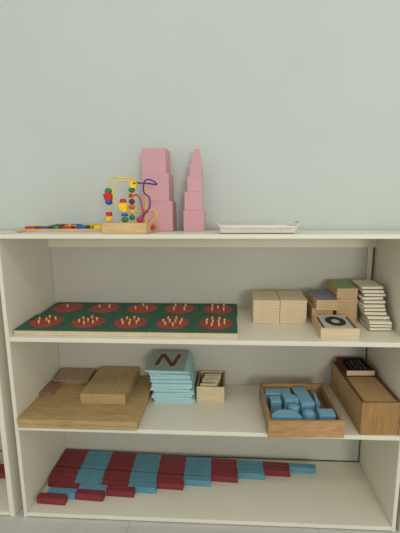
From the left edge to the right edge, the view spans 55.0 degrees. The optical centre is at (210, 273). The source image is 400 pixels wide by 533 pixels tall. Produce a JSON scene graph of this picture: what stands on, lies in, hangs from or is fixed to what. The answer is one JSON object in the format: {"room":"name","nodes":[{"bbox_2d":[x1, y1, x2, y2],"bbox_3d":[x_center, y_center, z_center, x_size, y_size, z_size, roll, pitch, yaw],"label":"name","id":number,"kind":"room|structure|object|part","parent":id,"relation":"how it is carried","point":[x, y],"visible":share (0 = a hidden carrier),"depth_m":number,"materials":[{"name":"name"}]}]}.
{"room":"montessori preschool classroom","nodes":[
{"label":"montessori preschool classroom","id":0,"kind":"room"},
{"bbox_2d":[0,0,399,460],"bbox_3d":[-0.085,-0.697,1.360,9.000,2.900,0.120,0,10,3],"label":"wall","id":1,"kind":"structure","parent":0,"point":[291,108],"depth_m":1.32,"materials":[{"name":"paint"}]},
{"bbox_2d":[0,450,399,532],"bbox_3d":[-0.225,1.270,-1.050,9.000,0.100,5.336,0,10,3],"label":"floor","id":2,"kind":"structure","parent":0,"point":[18,523],"depth_m":1.22,"materials":[{"name":"tile"}]},
{"bbox_2d":[0,231,22,515],"bbox_3d":[-1.235,0.310,1.370,1.202,0.926,0.328,0,10,3],"label":"shelf unit","id":3,"kind":"object","parent":2,"relation":"on","point":[11,501],"visible":0.07,"depth_m":1.23,"materials":[{"name":"beige paint"}]},
{"bbox_2d":[0,469,5,478],"bbox_3d":[-1.183,0.738,1.444,0.900,0.024,0.024,0,10,3],"label":"rod","id":4,"kind":"object","parent":3,"relation":"on","point":[2,471],"visible":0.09,"depth_m":1.41,"materials":[{"name":"red paint"}]},
{"bbox_2d":[0,230,399,531],"bbox_3d":[-0.010,0.317,1.304,1.192,0.926,0.328,0,10,3],"label":"shelf unit","id":5,"kind":"object","parent":2,"relation":"on","point":[39,270],"visible":0.61,"depth_m":1.35,"materials":[{"name":"beige paint"}]},
{"bbox_3d":[-0.599,0.321,1.331,0.012,0.913,0.312,0,10,3],"label":"panel","id":6,"kind":"part","parent":5,"relation":"part of","materials":[{"name":"beige paint"}]},
{"bbox_2d":[13,315,74,334],"bbox_3d":[-0.525,0.157,1.229,0.135,0.033,0.144,0,10,3],"label":"board","id":7,"kind":"object","parent":5,"relation":"on","point":[38,324],"visible":0.99,"depth_m":1.20,"materials":[{"name":"wood"}]},
{"bbox_3d":[-0.525,0.163,1.230,0.135,0.014,0.143,0,13,3],"label":"board","id":8,"kind":"part","parent":7,"relation":"part of","materials":[{"name":"wood"}]},
{"bbox_2d":[37,492,67,505],"bbox_3d":[-0.534,0.762,1.299,0.098,0.024,0.024,1,10,6],"label":"rod","id":9,"kind":"object","parent":5,"relation":"on","point":[42,498],"visible":1,"depth_m":1.29,"materials":[{"name":"red paint"}]},
{"bbox_2d":[16,228,101,231],"bbox_3d":[-0.477,-0.152,1.326,0.325,0.014,0.135,0,10,3],"label":"board","id":10,"kind":"object","parent":5,"relation":"on","point":[23,229],"visible":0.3,"depth_m":1.26,"materials":[{"name":"brown wood"}]},
{"bbox_2d":[25,226,38,228],"bbox_3d":[-0.599,-0.155,1.290,0.037,0.011,0.037,1,9,6],"label":"puzzle piece","id":11,"kind":"object","parent":10,"relation":"on","point":[26,227],"visible":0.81,"depth_m":1.27,"materials":[{"name":"red paint"}]},
{"bbox_2d":[39,226,51,228],"bbox_3d":[-0.553,-0.154,1.288,0.036,0.012,0.036,1,10,7],"label":"puzzle piece","id":12,"kind":"object","parent":10,"relation":"on","point":[40,227],"visible":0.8,"depth_m":1.27,"materials":[{"name":"blue paint"}]},
{"bbox_2d":[52,226,61,228],"bbox_3d":[-0.513,-0.155,1.285,0.030,0.013,0.030,0,10,1],"label":"puzzle piece","id":13,"kind":"object","parent":10,"relation":"on","point":[53,227],"visible":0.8,"depth_m":1.27,"materials":[{"name":"green paint"}]},
{"bbox_3d":[-0.477,-0.156,1.325,0.324,0.003,0.134,0,8,3],"label":"raised frame","id":14,"kind":"part","parent":10,"relation":"part of","materials":[{"name":"brown wood"}]},
{"bbox_3d":[-0.477,-0.151,1.326,0.325,0.007,0.135,0,8,3],"label":"panel","id":15,"kind":"part","parent":10,"relation":"part of","materials":[{"name":"brown wood"}]},
{"bbox_2d":[62,226,74,228],"bbox_3d":[-0.473,-0.154,1.283,0.035,0.013,0.035,1,10,8],"label":"puzzle piece","id":16,"kind":"object","parent":10,"relation":"on","point":[63,227],"visible":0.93,"depth_m":1.27,"materials":[{"name":"red paint"}]},
{"bbox_2d":[76,226,88,228],"bbox_3d":[-0.426,-0.154,1.281,0.036,0.013,0.036,0,10,4],"label":"puzzle piece","id":17,"kind":"object","parent":10,"relation":"on","point":[77,227],"visible":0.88,"depth_m":1.26,"materials":[{"name":"blue paint"}]},
{"bbox_2d":[94,225,101,228],"bbox_3d":[-0.363,-0.155,1.276,0.041,0.016,0.043,1,10,5],"label":"puzzle piece","id":18,"kind":"object","parent":10,"relation":"on","point":[95,226],"visible":0.47,"depth_m":1.26,"materials":[{"name":"yellow paint"}]},
{"bbox_2d":[39,302,92,314],"bbox_3d":[-0.510,0.125,1.367,0.134,0.032,0.142,0,10,3],"label":"board","id":19,"kind":"object","parent":5,"relation":"on","point":[59,308],"visible":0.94,"depth_m":1.36,"materials":[{"name":"wood"}]},
{"bbox_2d":[47,487,104,501],"bbox_3d":[-0.460,0.758,1.319,0.196,0.024,0.024,1,10,6],"label":"rod","id":20,"kind":"object","parent":5,"relation":"on","point":[74,494],"visible":0.95,"depth_m":1.31,"materials":[{"name":"blue paint"}]},
{"bbox_2d":[18,391,152,430],"bbox_3d":[-0.402,0.443,1.333,0.374,0.012,0.309,0,11,3],"label":"wooden board","id":21,"kind":"object","parent":5,"relation":"on","point":[19,425],"visible":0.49,"depth_m":1.18,"materials":[{"name":"brown wood"}]},
{"bbox_2d":[17,376,151,426],"bbox_3d":[-0.402,0.428,1.329,0.378,0.017,0.310,0,11,3],"label":"wooden board","id":22,"kind":"object","parent":21,"relation":"on","point":[64,406],"visible":0.54,"depth_m":1.24,"materials":[{"name":"brown wood"}]},
{"bbox_2d":[39,385,59,395],"bbox_3d":[-0.569,0.411,1.362,0.042,0.006,0.074,1,11,4],"label":"wooden block","id":23,"kind":"object","parent":22,"relation":"on","point":[59,385],"visible":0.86,"depth_m":1.33,"materials":[{"name":"brown wood"}]},
{"bbox_2d":[39,382,60,393],"bbox_3d":[-0.568,0.406,1.362,0.042,0.006,0.074,1,11,5],"label":"wooden block","id":24,"kind":"object","parent":23,"relation":"on","point":[50,387],"visible":1,"depth_m":1.35,"materials":[{"name":"brown wood"}]},
{"bbox_2d":[53,368,94,383],"bbox_3d":[-0.508,0.384,1.440,0.131,0.029,0.075,0,10,3],"label":"wooden block","id":25,"kind":"object","parent":22,"relation":"on","point":[65,375],"visible":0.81,"depth_m":1.43,"materials":[{"name":"brown wood"}]},
{"bbox_2d":[80,366,139,404],"bbox_3d":[-0.349,0.393,1.369,0.151,0.036,0.212,0,11,3],"label":"wooden block","id":26,"kind":"object","parent":22,"relation":"on","point":[110,384],"visible":1,"depth_m":1.32,"materials":[{"name":"brown wood"}]},
{"bbox_2d":[57,315,114,335],"bbox_3d":[-0.390,0.157,1.221,0.135,0.033,0.144,0,10,3],"label":"board","id":27,"kind":"object","parent":5,"relation":"on","point":[79,325],"visible":0.99,"depth_m":1.19,"materials":[{"name":"wood"}]},
{"bbox_3d":[-0.390,0.164,1.222,0.135,0.014,0.143,0,13,3],"label":"board","id":28,"kind":"part","parent":27,"relation":"part of","materials":[{"name":"wood"}]},
{"bbox_2d":[51,482,134,497],"bbox_3d":[-0.408,0.754,1.340,0.294,0.024,0.024,1,10,6],"label":"rod","id":29,"kind":"object","parent":5,"relation":"on","point":[110,490],"visible":0.8,"depth_m":1.33,"materials":[{"name":"red paint"}]},
{"bbox_2d":[48,476,156,493],"bbox_3d":[-0.384,0.749,1.363,0.392,0.024,0.024,1,10,6],"label":"rod","id":30,"kind":"object","parent":5,"relation":"on","point":[140,487],"visible":0.66,"depth_m":1.36,"materials":[{"name":"red paint"}]},
{"bbox_2d":[78,302,127,314],"bbox_3d":[-0.376,0.126,1.360,0.134,0.032,0.142,0,10,3],"label":"board","id":31,"kind":"object","parent":5,"relation":"on","point":[95,308],"visible":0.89,"depth_m":1.35,"materials":[{"name":"wood"}]},
{"bbox_2d":[50,471,183,489],"bbox_3d":[-0.338,0.745,1.383,0.490,0.024,0.024,1,10,6],"label":"rod","id":32,"kind":"object","parent":5,"relation":"on","point":[171,484],"visible":0.66,"depth_m":1.37,"materials":[{"name":"red paint"}]},
{"bbox_2d":[101,315,154,336],"bbox_3d":[-0.254,0.158,1.214,0.135,0.033,0.144,0,10,3],"label":"board","id":33,"kind":"object","parent":5,"relation":"on","point":[119,325],"visible":0.98,"depth_m":1.18,"materials":[{"name":"wood"}]},
{"bbox_3d":[-0.254,0.164,1.215,0.135,0.014,0.143,0,13,3],"label":"board","id":34,"kind":"part","parent":33,"relation":"part of","materials":[{"name":"wood"}]},
{"bbox_2d":[102,177,157,233],"bbox_3d":[-0.242,-0.210,1.178,0.157,0.172,0.182,0,10,3],"label":"bead maze","id":35,"kind":"object","parent":5,"relation":"on","point":[124,227],"visible":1,"depth_m":1.14,"materials":[{"name":"brown wood"}]},
{"bbox_2d":[52,467,210,486],"bbox_3d":[-0.290,0.742,1.403,0.588,0.024,0.024,1,10,6],"label":"rod","id":36,"kind":"object","parent":5,"relation":"on","point":[189,480],"visible":0.65,"depth_m":1.39,"materials":[{"name":"red paint"}]},
{"bbox_2d":[118,303,163,315],"bbox_3d":[-0.241,0.126,1.353,0.134,0.032,0.142,0,10,3],"label":"board","id":37,"kind":"object","parent":5,"relation":"on","point":[131,309],"visible":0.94,"depth_m":1.34,"materials":[{"name":"wood"}]},
{"bbox_2d":[56,461,237,482],"bbox_3d":[-0.241,0.737,1.427,0.686,0.024,0.024,1,10,6],"label":"rod","id":38,"kind":"object","parent":5,"relation":"on","point":[229,477],"visible":0.74,"depth_m":1.42,"materials":[{"name":"red paint"}]},
{"bbox_2d":[142,201,176,230],"bbox_3d":[-0.173,-0.199,1.326,0.100,0.103,0.103,0,10,3],"label":"cube","id":39,"kind":"object","parent":5,"relation":"on","point":[166,219],"visible":0.77,"depth_m":1.28,"materials":[{"name":"paint"}]},
{"bbox_2d":[142,173,173,200],"bbox_3d":[-0.177,-0.293,1.312,0.090,0.093,0.093,1,10,5],"label":"cube","id":40,"kind":"object","parent":39,"relation":"on","point":[164,189],"visible":0.74,"depth_m":1.27,"materials":[{"name":"paint"}]},
{"bbox_2d":[141,148,169,173],"bbox_3d":[-0.182,-0.377,1.300,0.080,0.083,0.083,1,10,5],"label":"cube","id":41,"kind":"object","parent":40,"relation":"on","point":[154,160],"visible":0.76,"depth_m":1.26,"materials":[{"name":"paint"}]},
{"bbox_2d":[59,457,264,479],"bbox_3d":[-0.191,0.733,1.447,0.784,0.024,0.024,1,10,6],"label":"rod","id":42,"kind":"object","parent":5,"relation":"on","point":[242,473],"visible":0.59,"depth_m":1.44,"materials":[{"name":"red paint"}]},
{"bbox_2d":[146,316,195,336],"bbox_3d":[-0.119,0.159,1.207,0.135,0.033,0.144,0,10,3],"label":"board","id":43,"kind":"object","parent":5,"relation":"on","point":[161,326],"visible":0.99,"depth_m":1.18,"materials":[{"name":"wood"}]},
{"bbox_3d":[-0.119,0.165,1.208,0.135,0.014,0.143,0,13,3],"label":"board","id":44,"kind":"part","parent":43,"relation":"part of","materials":[{"name":"wood"}]},
{"bbox_2d":[154,400,193,402],"bbox_3d":[-0.126,0.433,1.390,0.138,0.006,0.128,0,11,0],"label":"card","id":45,"kind":"object","parent":5,"relation":"on","point":[154,400],"visible":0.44,"depth_m":1.33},
{"bbox_2d":[155,384,196,401],"bbox_3d":[-0.121,0.426,1.389,0.138,0.007,0.128,0,11,1],"label":"card","id":46,"kind":"object","parent":45,"relation":"on","point":[196,384],"visible":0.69,"depth_m":1.33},
{"bbox_2d":[154,382,196,400],"bbox_3d":[-0.123,0.420,1.383,0.138,0.007,0.128,0,12,3],"label":"card","id":47,"kind":"object","parent":46,"relation":"on","point":[192,398],"visible":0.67,"depth_m":1.32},
{"bbox_2d":[151,381,195,399],"bbox_3d":[-0.128,0.413,1.380,0.138,0.011,0.128,1,10,6],"label":"card","id":48,"kind":"object","parent":47,"relation":"on","point":[185,398],"visible":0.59,"depth_m":1.32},
{"bbox_2d":[152,392,191,396],"bbox_3d":[-0.129,0.406,1.380,0.138,0.011,0.128,0,10,2],"label":"card","id":49,"kind":"object","parent":48,"relation":"on","point":[153,395],"visible":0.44,"depth_m":1.32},
{"bbox_2d":[154,386,194,394],"bbox_3d":[-0.123,0.398,1.380,0.138,0.012,0.128,0,10,1],"label":"card","id":50,"kind":"object","parent":49,"relation":"on","point":[155,393],"visible":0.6,"depth_m":1.32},
{"bbox_2d":[153,373,196,392],"bbox_3d":[-0.123,0.390,1.383,0.138,0.013,0.128,0,10,4],"label":"card","id":51,"kind":"object","parent":50,"relation":"on","point":[195,374],"visible":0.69,"depth_m":1.32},
{"bbox_2d":[150,373,194,391],"bbox_3d":[-0.132,0.384,1.376,0.138,0.015,0.128,1,10,5],"label":"card","id":52,"kind":"object","parent":51,"relation":"on","point":[176,390],"visible":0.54,"depth_m":1.31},
{"bbox_2d":[152,366,194,385],"bbox_3d":[-0.129,0.363,1.370,0.138,0.018,0.128,0,10,2],"label":"card","id":53,"kind":"object","parent":52,"relation":"on","point":[153,384],"visible":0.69,"depth_m":1.31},
{"bbox_2d":[150,364,192,381],"bbox_3d":[-0.134,0.348,1.368,0.138,0.021,0.128,0,10,1],"label":"card","id":54,"kind":"object","parent":53,"relation":"on","point":[151,380],"visible":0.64,"depth_m":1.31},
{"bbox_2d":[150,372,190,377],"bbox_3d":[-0.136,0.332,1.367,0.138,0.024,0.128,0,10,1],"label":"card","id":55,"kind":"object","parent":54,"relation":"on","point":[190,372],"visible":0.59,"depth_m":1.31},
{"bbox_2d":[150,368,191,378],"bbox_3d":[-0.136,0.339,1.371,0.138,0.022,0.128,0,10,0],"label":"card","id":56,"kind":"object","parent":55,"relation":"on","point":[191,368],"visible":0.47,"depth_m":1.31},
{"bbox_2d":[149,356,193,376],"bbox_3d":[-0.134,0.326,1.363,0.138,0.025,0.127,1,10,5],"label":"card","id":57,"kind":"object","parent":55,"relation":"on","point":[192,357],"visible":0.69,"depth_m":1.30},
{"bbox_2d":[149,352,190,373],"bbox_3d":[-0.140,0.316,1.368,0.138,0.026,0.127,0,10,1],"label":"card","id":58,"kind":"object","parent":57,"relation":"on","point":[187,367],"visible":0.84,"depth_m":1.31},
{"bbox_2d":[145,350,188,372],"bbox_3d":[-0.150,0.310,1.363,0.135,0.028,0.127,1,10,5],"label":"card","id":59,"kind":"object","parent":58,"relation":"on","point":[159,361],"visible":1,"depth_m":1.35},
{"bbox_2d":[152,363,194,382],"bbox_3d":[-0.128,0.354,1.374,0.138,0.019,0.128,0,10,2],"label":"card","id":60,"kind":"object","parent":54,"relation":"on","point":[193,363],"visible":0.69,"depth_m":1.31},
{"bbox_2d":[152,369,194,387],"bbox_3d":[-0.128,0.369,1.375,0.138,0.017,0.128,0,10,2],"label":"card","id":61,"kind":"object","parent":53,"relation":"on","point":[194,369],"visible":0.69,"depth_m":1.31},
{"bbox_2d":[151,386,190,388],"bbox_3d":[-0.133,0.376,1.377,0.138,0.016,0.128,0,10,1],"label":"card","id":62,"kind":"object","parent":61,"relation":"on","point":[151,386],"visible":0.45,"depth_m":1.31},
{"bbox_2d":[61,453,289,476],"bbox_3d":[-0.143,0.729,1.466,0.882,0.024,0.024,1,10,6],"label":"rod","id":63,"kind":"object","parent":5,"relation":"on","point":[268,470],"visible":0.5,"depth_m":1.46,"materials":[{"name":"red paint"}]},
{"bbox_2d":[157,303,199,315],"bbox_3d":[-0.107,0.127,1.346,0.134,0.032,0.142,0,10,3],"label":"board","id":64,"kind":"object","parent":5,"relation":"on","point":[168,309],"visible":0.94,"depth_m":1.34,"materials":[{"name":"wood"}]},
{"bbox_2d":[64,449,315,473],"bbox_3d":[-0.093,0.725,1.487,0.980,0.024,0.024,1,10,6],"label":"rod","id":65,"kind":"object","parent":5,"relation":"on","point":[294,467],"visible":0.54,"depth_m":1.48,"materials":[{"name":"red paint"}]},
{"bbox_2d":[183,210,205,230],"bbox_3d":[-0.053,-0.183,1.317,0.070,0.072,0.072,0,10,3],"label":"cube","id":66,"kind":"object","parent":5,"relation":"on","point":[194,220],"visible":1,"depth_m":1.28,"materials":[{"name":"paint"}]},
{"bbox_2d":[184,192,202,209],"bbox_3d":[-0.056,-0.247,1.307,0.060,0.062,0.062,0,10,0],"label":"cube","id":67,"kind":"object","parent":66,"relation":"on","point":[192,200],"visible":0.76,"depth_m":1.28,"materials":[{"name":"paint"}]},
{"bbox_2d":[187,176,202,191],"bbox_3d":[-0.051,-0.302,1.299,0.050,0.052,0.052,0,10,1],"label":"cube","id":68,"kind":"object","parent":67,"relation":"on","point":[194,183],"visible":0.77,"depth_m":1.27,"materials":[{"name":"paint"}]},
{"bbox_2d":[189,164,202,176],"bbox_3d":[-0.048,-0.346,1.292,0.040,0.041,0.041,1,10,4],"label":"cube","id":69,"kind":"object","parent":68,"relation":"on","point":[194,169],"visible":0.76,"depth_m":1.27,"materials":[{"name":"paint"}]},
{"bbox_2d":[192,155,200,163],"bbox_3d":[-0.046,-0.381,1.287,0.030,0.031,0.031,0,10,1],"label":"cube","id":70,"kind":"object","parent":69,"relation":"on","point":[196,159],"visible":0.79,"depth_m":1.27,"materials":[{"name":"paint"}]},
{"bbox_2d":[194,149,199,154],"bbox_3d":[-0.044,-0.406,1.283,0.020,0.021,0.021,0,10,2],"label":"cube","id":71,"kind":"object","parent":70,"relation":"on","point":[196,151],"visible":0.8,"depth_m":1.27,"materials":[{"name":"paint"}]},
{"bbox_2d":[197,371,224,401],"bbox_3d":[0.005,0.406,1.396,0.097,0.055,0.128,0,11,3],"label":"box","id":72,"kind":"object","parent":5,"relation":"on","point":[204,393],"visible":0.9,"depth_m":1.33,"materials":[{"name":"brown wood"}]},
{"bbox_2d":[200,383,216,386],"bbox_3d":[-0.005,0.411,1.348,0.058,0.054,0.006,0,9,3],"label":"card","id":73,"kind":"object","parent":72,"relation":"in","point":[201,384],"visible":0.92,"depth_m":1.34,"materials":[{"name":"beige wood"}]},
{"bbox_2d":[202,380,217,386],"bbox_3d":[0.000,0.407,1.372,0.058,0.053,0.020,0,10,3],"label":"card","id":74,"kind":"object","parent":72,"relation":"in","point":[203,381],"visible":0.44,"depth_m":1.37,"materials":[{"name":"beige wood"}]},
{"bbox_2d":[203,378,218,386],"bbox_3d":[0.002,0.404,1.387,0.058,0.053,0.022,0,10,3],"label":"card","id":75,"kind":"object","parent":72,"relation":"in","point":[203,378],"visible":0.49,"depth_m":1.39,"materials":[{"name":"beige wood"}]},
{"bbox_2d":[204,376,219,386],"bbox_3d":[0.007,0.401,1.401,0.058,0.052,0.023,0,10,3],"label":"card","id":76,"kind":"object","parent":72,"relation":"in","point":[204,376],"visible":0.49,"depth_m":1.40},
{"bbox_2d":[205,374,220,386],"bbox_3d":[0.010,0.398,1.415,0.058,0.052,0.024,0,10,3],"label":"card","id":77,"kind":"object","parent":72,"relation":"in","point":[205,374],"visible":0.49,"depth_m":1.42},
{"bbox_3d":[-0.005,0.293,1.449,1.159,0.880,0.005,0,10,3],"label":"panel","id":78,"kind":"part","parent":5,"relation":"part of","materials":[{"name":"paint"}]},
{"bbox_3d":[-0.005,-0.118,1.363,1.165,0.045,0.014,0,10,3],"label":"rail","id":79,"kind":"part","parent":5,"relation":"part of","materials":[{"name":"beige paint"}]},
{"bbox_2d":[192,316,237,337],"bbox_3d":[0.017,0.159,1.199,0.135,0.033,0.144,0,10,3],"label":"board","id":80,"kind":"object","parent":5,"relation":"on","point":[204,326],"visible":1,"depth_m":1.17,"materials":[{"name":"wood"}]},
{"bbox_3d":[0.017,0.166,1.201,0.135,0.014,0.143,0,13,3],"label":"board","id":81,"kind":"part","parent":80,"relation":"part of","materials":[{"name":"wood"}]},
{"bbox_2d":[197,303,237,318],"bbox_3d":[0.027,0.127,1.339,0.134,0.032,0.142,0,10,3],"label":"board","id":82,"kind":"object","parent":5,"relation":"on","point":[212,310],"visible":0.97,"depth_m":1.32,"materials":[{"name":"wood"}]},
{"bbox_2d":[214,221,300,233],"bbox_3d":[0.140,-0.141,1.161,0.259,0.038,0.171,0,10,3],"label":"serving tray","id":83,"kind":"object","parent":5,"relation":"on","point":[291,228],"visible":1,"depth_m":1.09,"materials":[{"name":"white plastic"}]},
{"bbox_2d":[259,383,344,437],"bbox_3d":[0.285,0.435,1.247,0.224,0.053,0.238,0,11,1],"label":"box","id":84,"kind":"object","parent":5,"relation":"on","point":[316,428],"visible":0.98,"depth_m":1.13,"materials":[{"name":"brown wood"}]},
{"bbox_2d":[269,396,281,411],"bbox_3d":[0.216,0.433,1.278,0.036,0.038,0.036,-1,11,-2],"label":"cube","id":85,"kind":"object","parent":84,"relation":"in","point":[275,403],"visible":0.89,"depth_m":1.26,"materials":[{"name":"paint"}]},
{"bbox_2d":[264,388,290,403],"bbox_3d":[0.232,0.422,1.326,0.088,0.040,0.036,0,11,1],"label":"blue cuboid","id":86,"kind":"object","parent":84,"relation":"in","point":[268,392],"visible":0.46,"depth_m":1.32,"materials":[{"name":"paint"}]},
{"bbox_2d":[272,409,301,419],"bbox_3d":[0.232,0.449,1.182,0.092,0.043,0.046,0,11,1],"label":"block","id":87,"kind":"object","parent":84,"relation":"in","point":[284,414],"visible":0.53,"depth_m":1.17,"materials":[{"name":"paint"}]},
{"bbox_2d":[281,393,298,409],"bbox_3d":[0.266,0.428,1.281,0.046,0.046,0.046,-1,11,-5],"label":"arch","id":88,"kind":"object","parent":84,"relation":"in","point":[286,398],"visible":0.66,"depth_m":1.26,"materials":[{"name":"paint"}]},
{"bbox_2d":[288,403,299,412],"bbox_3d":[0.269,0.441,1.234,0.036,0.038,0.036,0,11,1],"label":"cylinder","id":89,"kind":"object","parent":84,"relation":"in","point":[295,407],"visible":0.5,"depth_m":1.23,"materials":[{"name":"paint"}]},
{"bbox_2d":[292,387,314,415],"bbox_3d":[0.312,0.427,1.291,0.044,0.044,0.110,-1,11,-5],"label":"blue cuboid","id":90,"kind":"object","parent":84,"relation":"in","point":[305,400],"visible":0.74,"depth_m":1.26,"materials":[{"name":"paint"}]},
{"bbox_2d":[302,409,316,419],"bbox_3d":[0.310,0.446,1.203,0.045,0.040,0.045,0,11,1],"label":"dome","id":91,"kind":"object","parent":84,"relation":"in","point":[307,414],"visible":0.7,"depth_m":1.19,"materials":[{"name":"paint"}]},
{"bbox_2d":[312,391,319,413],"bbox_3d":[0.355,0.431,1.288,0.014,0.036,0.082,1,11,6],"label":"wedge","id":92,"kind":"object","parent":84,"relation":"in","point":[315,399],"visible":0.66,"depth_m":1.26,"materials":[{"name":"paint"}]},
{"bbox_2d":[317,408,335,419],"bbox_3d":[0.359,0.447,1.187,0.048,0.044,0.042,0,11,3],"label":"blue cuboid","id":93,"kind":"object","parent":84,"relation":"in","point":[322,414],"visible":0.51,"depth_m":1.17,"materials":[{"name":"paint"}]},
{"bbox_2d":[251,282,357,323],"bbox_3d":[0.311,0.096,1.289,0.339,0.111,0.165,0,10,3],"label":"boxes","id":94,"kind":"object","parent":5,"relation":"on","point":[284,296],"depth_m":1.24,"materials":[{"name":"brown wood"}]},
{"bbox_2d":[309,279,357,301],"bbox_3d":[0.408,0.054,1.276,0.139,0.042,0.164,0,10,3],"label":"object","id":95,"kind":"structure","parent":94,"relation":"on","point":[318,295],"depth_m":1.26,"materials":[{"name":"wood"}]},
{"bbox_2d":[312,315,359,338],"bbox_3d":[0.380,0.160,1.171,0.111,0.038,0.124,0,10,3],"label":"box","id":96,"kind":"object","parent":5,"relation":"on","point":[324,333],"visible":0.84,"depth_m":1.11,"materials":[{"name":"wood"}]},
{"bbox_3d":[0.379,0.168,1.171,0.082,0.007,0.103,0,13,3],"label":"card","id":97,"kind":"object","parent":96,"relation":"in","visible":0},
{"bbox_3d":[0.379,0.161,1.169,0.082,0.007,0.103,0,13,3],"label":"card","id":98,"kind":"object","parent":97,"relation":"on","visible":0},
{"bbox_3d":[0.379,0.154,1.168,0.082,0.007,0.103,0,13,3],"label":"card","id":99,"kind":"object","parent":98,"relation":"on","visible":0},
{"bbox_2d":[317,316,353,327],"bbox_3d":[0.379,0.147,1.166,0.082,0.012,0.103,0,10,3],"label":"card","id":100,"kind":"object","parent":99,"relation":"on","point":[326,321],"visible":1,"depth_m":1.16,"materials":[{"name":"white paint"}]},
{"bbox_2d":[331,361,399,434],"bbox_3d":[0.506,0.401,1.280,0.114,0.106,0.292,0,11,1],"label":"box","id":101,"kind":"object","parent":5,"relation":"on","point":[373,409],"visible":0.86,"depth_m":1.16,"materials":[{"name":"brown wood"}]},
{"bbox_2d":[336,357,374,376],"bbox_3d":[0.507,0.325,1.345,0.094,0.020,0.115,0,11,0],"label":"tray","id":102,"kind":"object","parent":101,"relation":"on","point":[341,361],"visible":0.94,"depth_m":1.31,"materials":[{"name":"wood"}]},
{"bbox_3d":[0.505,0.353,1.270,0.097,0.005,0.275,0,11,0],"label":"sliding lid","id":103,"kind":"part","parent":101,"relation":"part of","materials":[{"name":"brown wood"}]},
{"bbox_2d":[359,318,391,330],"bbox_3d":[0.521,0.160,1.217,0.066,0.014,0.095,0,10,1],"label":"card","id":104,"kind":"object","parent":5,"relation":"on","point":[360,319],"visible":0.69,"depth_m":1.17,"materials":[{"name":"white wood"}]},
{"bbox_2d":[360,315,391,327],"bbox_3d":[0.523,0.150,1.215,0.066,0.014,0.095,0,10,3],"label":"card","id":105,"kind":"object","parent":104,"relation":"on","point":[361,316],"visible":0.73,"depth_m":1.17,"materials":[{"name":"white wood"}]},
{"bbox_2d":[361,314,391,324],"bbox_3d":[0.523,0.140,1.211,0.066,0.014,0.095,1,10,6],"label":"card","id":106,"kind":"object","parent":105,"relation":"on","point":[370,322],"visible":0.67,"depth_m":1.17,"materials":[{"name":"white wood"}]},
{"bbox_2d":[358,308,389,319],"bbox_3d":[0.520,0.127,1.225,0.066,0.014,0.095,0,10,3],"label":"card","id":107,"kind":"object","parent":106,"relation":"on","point":[368,317],"visible":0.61,"depth_m":1.18,"materials":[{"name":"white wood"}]},
{"bbox_2d":[357,306,386,315],"bbox_3d":[0.517,0.114,1.234,0.066,0.014,0.095,1,10,5],"label":"card","id":108,"kind":"object","parent":107,"relation":"on","point":[360,309],"visible":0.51,"depth_m":1.19,"materials":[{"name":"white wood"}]},
{"bbox_2d":[357,304,385,311],"bbox_3d":[0.513,0.103,1.238,0.066,0.014,0.095,0,10,0],"label":"card","id":109,"kind":"object","parent":108,"relation":"on","point":[358,305],"visible":0.47,"depth_m":1.19,"materials":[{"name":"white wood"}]},
{"bbox_2d":[357,298,384,307],"bbox_3d":[0.511,0.092,1.240,0.066,0.014,0.095,0,10,1],"label":"card","id":110,"kind":"object","parent":109,"relation":"on","point":[360,303],"visible":0.46,"depth_m":1.19,"materials":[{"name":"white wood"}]},
{"bbox_2d":[357,297,385,303],"bbox_3d":[0.519,0.080,1.248,0.066,0.014,0.095,0,10,4],"label":"card","id":111,"kind":"object","parent":110,"relation":"on","point":[362,301],"visible":0.47,"depth_m":1.20,"materials":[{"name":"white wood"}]},
{"bbox_2d":[357,292,382,299],"bbox_3d":[0.511,0.068,1.252,0.066,0.014,0.095,0,10,-1],"label":"card","id":112,"kind":"object","parent":111,"relation":"on","point":[360,295],"visible":0.46,"depth_m":1.21,"materials":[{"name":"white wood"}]},
{"bbox_2d":[358,290,385,296],"bbox_3d":[0.522,0.058,1.253,0.066,0.014,0.095,1,10,4],"label":"card","id":113,"kind":"object","parent":112,"relation":"on","point":[384,294],"visible":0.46,"depth_m":1.21,"materials":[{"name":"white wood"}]},
{"bbox_2d":[354,284,383,293],"bbox_3d":[0.517,0.047,1.253,0.066,0.014,0.095,1,10,5],"label":"card","id":114,"kind":"object","parent":113,"relation":"on","point":[359,289],"visible":0.57,"depth_m":1.21,"materials":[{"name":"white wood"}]},
{"bbox_2d":[352,280,382,289],"bbox_3d":[0.515,0.035,1.260,0.066,0.014,0.095,0,10,1],"label":"card","id":115,"kind":"object","parent":114,"relation":"on","point":[363,284],"visible":1,"depth_m":1.24,"materials":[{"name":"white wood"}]},
{"bbox_3d":[0.577,0.327,1.268,0.012,0.913,0.312,0,10,3],"label":"panel","id":116,"kind":"part","parent":5,"relation":"part of","materials":[{"name":"beige paint"}]},
{"bbox_2d":[381,230,399,531],"bbox_3d":[1.195,0.323,1.239,1.202,0.926,0.328,0,10,3],"label":"shelf unit","id":117,"kind":"object","parent":2,"relation":"on","point":[398,507],"visible":0.06,"depth_m":1.20,"materials":[{"name":"beige paint"}]},
{"bbox_3d":[0.604,0.327,1.266,0.017,0.913,0.312,0,10,3],"label":"panel","id":118,"kind":"part","parent":117,"relation":"part of","materials":[{"name":"beige paint"}]}
]}

